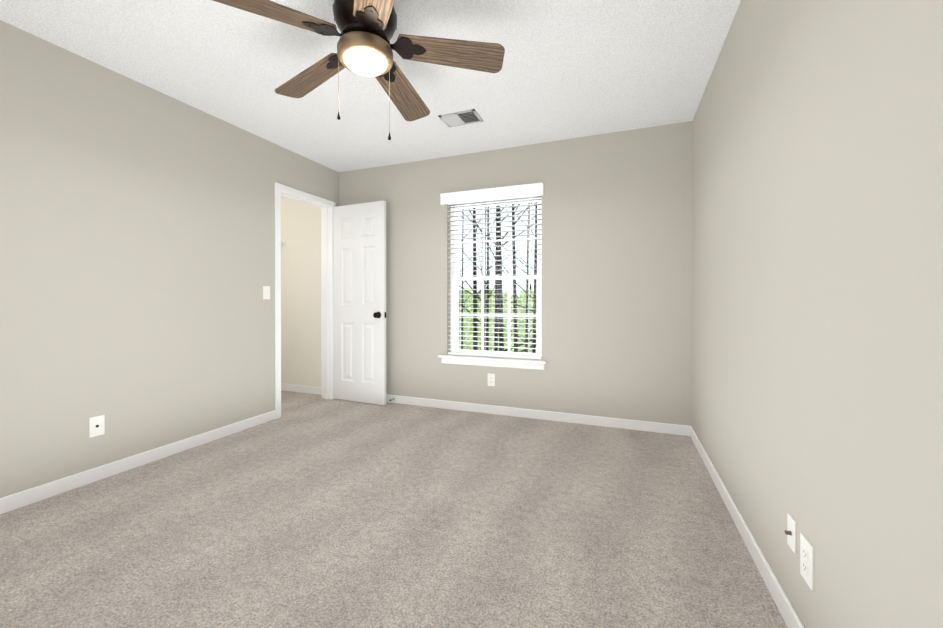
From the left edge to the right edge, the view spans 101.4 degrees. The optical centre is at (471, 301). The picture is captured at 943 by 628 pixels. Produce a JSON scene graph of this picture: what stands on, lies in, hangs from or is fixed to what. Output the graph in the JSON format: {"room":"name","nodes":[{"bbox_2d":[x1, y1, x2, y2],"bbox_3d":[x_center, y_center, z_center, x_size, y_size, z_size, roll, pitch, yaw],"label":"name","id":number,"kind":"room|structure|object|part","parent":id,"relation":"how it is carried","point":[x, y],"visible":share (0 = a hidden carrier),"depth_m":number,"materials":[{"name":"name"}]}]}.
{"room":"empty bedroom","nodes":[
{"label":"empty bedroom","id":0,"kind":"room"},
{"bbox_2d":[0,20,338,497],"bbox_3d":[-2.216,-0.170,2.362,0.120,2.440,3.995,0,0,21],"label":"wall","id":1,"kind":"structure","parent":0,"point":[137,248],"depth_m":2.37,"materials":[{"name":"grey paint"}]},
{"bbox_2d":[89,415,104,437],"bbox_3d":[-2.187,0.731,2.257,0.013,0.115,0.070,0,0,21],"label":"outlet","id":2,"kind":"object","parent":1,"relation":"attached to","point":[96,425],"visible":1,"depth_m":2.25,"materials":[{"name":"white plastic"}]},
{"bbox_2d":[0,410,275,514],"bbox_3d":[-2.279,1.012,2.021,0.012,0.080,3.003,0,0,21],"label":"baseboard","id":3,"kind":"structure","parent":1,"relation":"attached to","point":[35,494],"depth_m":2.35,"materials":[{"name":"white wood"}]},
{"bbox_2d":[263,286,269,298],"bbox_3d":[-1.766,-0.072,3.336,0.020,0.115,0.070,0,0,21],"label":"light switch","id":4,"kind":"object","parent":1,"relation":"attached to","point":[266,292],"visible":1,"depth_m":3.34,"materials":[{"name":"white plastic"}]},
{"bbox_2d":[274,182,335,418],"bbox_3d":[-1.661,-0.005,3.802,0.152,2.097,0.774,0,0,21],"label":"door frame","id":5,"kind":"structure","parent":1,"relation":"attached to","point":[278,188],"depth_m":4.09,"materials":[{"name":"white wood"}]},
{"bbox_2d":[333,200,385,404],"bbox_3d":[-1.157,0.018,3.975,0.655,2.030,0.035,0,0,24],"label":"door","id":6,"kind":"structure","parent":1,"relation":"in","point":[359,268],"depth_m":3.95,"materials":[{"name":"white wood"}]},
{"bbox_2d":[373,312,385,317],"bbox_3d":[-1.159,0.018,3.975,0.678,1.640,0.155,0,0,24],"label":"door knob","id":7,"kind":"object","parent":6,"relation":"attached to","point":[376,314],"depth_m":3.83,"materials":[{"name":"black metal"}]},
{"bbox_2d":[0,0,740,171],"bbox_3d":[-1.257,-1.428,2.072,5.115,0.080,4.155,0,0,21],"label":"ceiling","id":8,"kind":"structure","parent":0,"point":[570,69],"depth_m":2.29,"materials":[{"name":"white paint"}]},
{"bbox_2d":[212,0,504,139],"bbox_3d":[-0.485,-1.061,1.795,1.226,0.651,1.207,0,0,21],"label":"ceiling fan","id":9,"kind":"object","parent":8,"relation":"hanging from","point":[367,29],"visible":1,"depth_m":1.74,"materials":[{"name":"brown wood"}]},
{"bbox_3d":[-0.786,-1.141,1.516,0.486,0.078,0.162,0,0,-39],"label":"blade","id":10,"kind":"part","parent":9,"relation":"part of","materials":[{"name":"brown wood"}]},
{"bbox_3d":[-0.809,-1.143,1.974,0.486,0.078,0.162,0,0,33],"label":"blade","id":11,"kind":"part","parent":9,"relation":"part of","materials":[{"name":"brown wood"}]},
{"bbox_3d":[-0.605,-0.993,1.758,0.002,0.263,0.002,0,0,21],"label":"chain","id":12,"kind":"part","parent":9,"relation":"part of","materials":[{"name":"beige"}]},
{"bbox_3d":[-0.483,-1.274,1.760,0.280,0.225,0.280,0,0,21],"label":"motor","id":13,"kind":"part","parent":9,"relation":"part of","materials":[{"name":"black metal"}]},
{"bbox_3d":[-0.344,-1.140,1.397,0.162,0.078,0.486,0,0,-21],"label":"blade","id":14,"kind":"part","parent":9,"relation":"part of","materials":[{"name":"brown wood"}]},
{"bbox_3d":[-0.375,-0.948,1.765,0.002,0.353,0.002,0,0,21],"label":"chain","id":15,"kind":"part","parent":9,"relation":"part of","materials":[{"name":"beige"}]},
{"bbox_3d":[-0.382,-1.144,2.137,0.162,0.078,0.486,0,0,15],"label":"blade","id":16,"kind":"part","parent":9,"relation":"part of","materials":[{"name":"brown wood"}]},
{"bbox_3d":[-0.094,-1.142,1.781,0.486,0.078,0.162,0,0,-3],"label":"blade","id":17,"kind":"part","parent":9,"relation":"part of","materials":[{"name":"brown wood"}]},
{"bbox_2d":[438,109,482,126],"bbox_3d":[-0.079,-1.384,2.938,0.290,0.016,0.200,0,0,21],"label":"ceiling vent","id":18,"kind":"object","parent":8,"relation":"in","point":[465,117],"visible":1,"depth_m":2.92,"materials":[{"name":"grey metal"}]},
{"bbox_2d":[0,390,787,627],"bbox_3d":[-1.257,1.092,2.084,5.115,0.080,4.155,0,0,21],"label":"floor","id":19,"kind":"structure","parent":0,"point":[306,510],"depth_m":1.74,"materials":[{"name":"carpet"}]},
{"bbox_2d":[281,121,691,425],"bbox_3d":[-0.538,-0.177,3.941,5.115,2.440,0.160,0,0,21],"label":"wall","id":20,"kind":"structure","parent":0,"point":[616,274],"depth_m":3.34,"materials":[{"name":"grey paint"}]},
{"bbox_2d":[281,383,320,394],"bbox_3d":[-2.186,1.000,4.490,1.350,0.080,0.012,0,0,21],"label":"baseboard","id":21,"kind":"structure","parent":20,"relation":"attached to","point":[285,387],"depth_m":4.39,"materials":[{"name":"white wood"}]},
{"bbox_2d":[488,373,494,385],"bbox_3d":[0.182,0.730,3.578,0.070,0.115,0.008,0,0,21],"label":"electrical outlet","id":22,"kind":"object","parent":20,"relation":"attached to","point":[491,379],"visible":1,"depth_m":3.58,"materials":[{"name":"white plastic"}]},
{"bbox_2d":[440,183,542,204],"bbox_3d":[0.167,-0.980,3.549,0.980,0.100,0.055,0,0,21],"label":"blind valance","id":23,"kind":"object","parent":20,"relation":"attached to","point":[497,193],"visible":1,"depth_m":3.51,"materials":[{"name":"white wood"}]},
{"bbox_2d":[455,204,455,282],"bbox_3d":[-0.154,-0.553,3.706,0.002,0.755,0.002,0,0,21],"label":"blind cord","id":24,"kind":"object","parent":23,"relation":"hanging from","point":[455,204],"depth_m":3.70,"materials":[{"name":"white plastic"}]},
{"bbox_2d":[458,204,458,352],"bbox_3d":[-0.124,-0.216,3.702,0.002,1.429,0.002,0,0,21],"label":"blind cord","id":25,"kind":"object","parent":23,"relation":"hanging from","point":[458,204],"depth_m":3.70,"materials":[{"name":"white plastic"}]},
{"bbox_2d":[528,197,528,356],"bbox_3d":[0.510,-0.215,3.457,0.002,1.429,0.002,0,0,21],"label":"blind cord","id":26,"kind":"object","parent":23,"relation":"hanging from","point":[528,266],"depth_m":3.46,"materials":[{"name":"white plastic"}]},
{"bbox_2d":[530,203,530,283],"bbox_3d":[0.527,-0.542,3.443,0.002,0.775,0.002,0,0,21],"label":"blind cord","id":27,"kind":"object","parent":23,"relation":"hanging from","point":[530,203],"depth_m":3.44,"materials":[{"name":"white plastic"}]},
{"bbox_2d":[438,354,546,369],"bbox_3d":[0.185,0.564,3.604,1.040,0.082,0.135,0,0,21],"label":"window sill","id":28,"kind":"structure","parent":20,"relation":"attached to","point":[536,364],"depth_m":3.55,"materials":[{"name":"white wood"}]},
{"bbox_2d":[448,195,541,358],"bbox_3d":[0.221,-0.221,3.651,0.920,1.530,0.156,0,0,21],"label":"window","id":29,"kind":"structure","parent":20,"relation":"in","point":[483,204],"depth_m":3.63,"materials":[{"name":"white plastic"}]},
{"bbox_2d":[386,394,687,435],"bbox_3d":[0.124,1.005,3.599,3.360,0.080,0.012,0,0,21],"label":"baseboard","id":30,"kind":"structure","parent":20,"relation":"attached to","point":[666,428],"depth_m":3.38,"materials":[{"name":"white wood"}]},
{"bbox_2d":[692,0,942,627],"bbox_3d":[1.044,-0.164,1.104,0.120,2.440,3.995,0,0,21],"label":"wall","id":31,"kind":"structure","parent":0,"point":[817,270],"depth_m":1.02,"materials":[{"name":"grey paint"}]},
{"bbox_2d":[688,426,803,627],"bbox_3d":[1.005,1.016,1.189,0.012,0.080,3.875,0,0,21],"label":"baseboard","id":32,"kind":"structure","parent":31,"relation":"attached to","point":[789,615],"depth_m":1.56,"materials":[{"name":"white wood"}]},
{"bbox_2d":[785,513,796,553],"bbox_3d":[1.020,0.744,1.240,0.020,0.100,0.058,0,0,21],"label":"outlet","id":33,"kind":"object","parent":31,"relation":"attached to","point":[791,531],"visible":1,"depth_m":1.23,"materials":[{"name":"white plastic"}]},
{"bbox_2d":[800,533,813,590],"bbox_3d":[0.987,0.766,1.138,0.008,0.125,0.078,0,0,21],"label":"electrical outlet","id":34,"kind":"object","parent":31,"relation":"attached to","point":[806,560],"visible":1,"depth_m":1.13,"materials":[{"name":"white plastic"}]},
{"label":"outside","id":35,"kind":"structure","parent":0,"visible":0},
{"bbox_3d":[-1.116,4.099,13.402,34.000,0.200,16.440,0,0,21],"label":"ground","id":36,"kind":"structure","parent":35,"visible":0},
{"bbox_2d":[459,202,536,352],"bbox_3d":[-1.913,-2.397,11.717,15.999,12.913,11.896,0,0,21],"label":"trees","id":37,"kind":"object","parent":36,"relation":"on","point":[499,299],"depth_m":8.48,"materials":[{"name":"brown plant"}]},
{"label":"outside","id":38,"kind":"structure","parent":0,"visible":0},
{"bbox_2d":[459,202,534,352],"bbox_3d":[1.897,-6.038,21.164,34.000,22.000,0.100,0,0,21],"label":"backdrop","id":39,"kind":"structure","parent":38,"point":[521,299],"depth_m":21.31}
]}

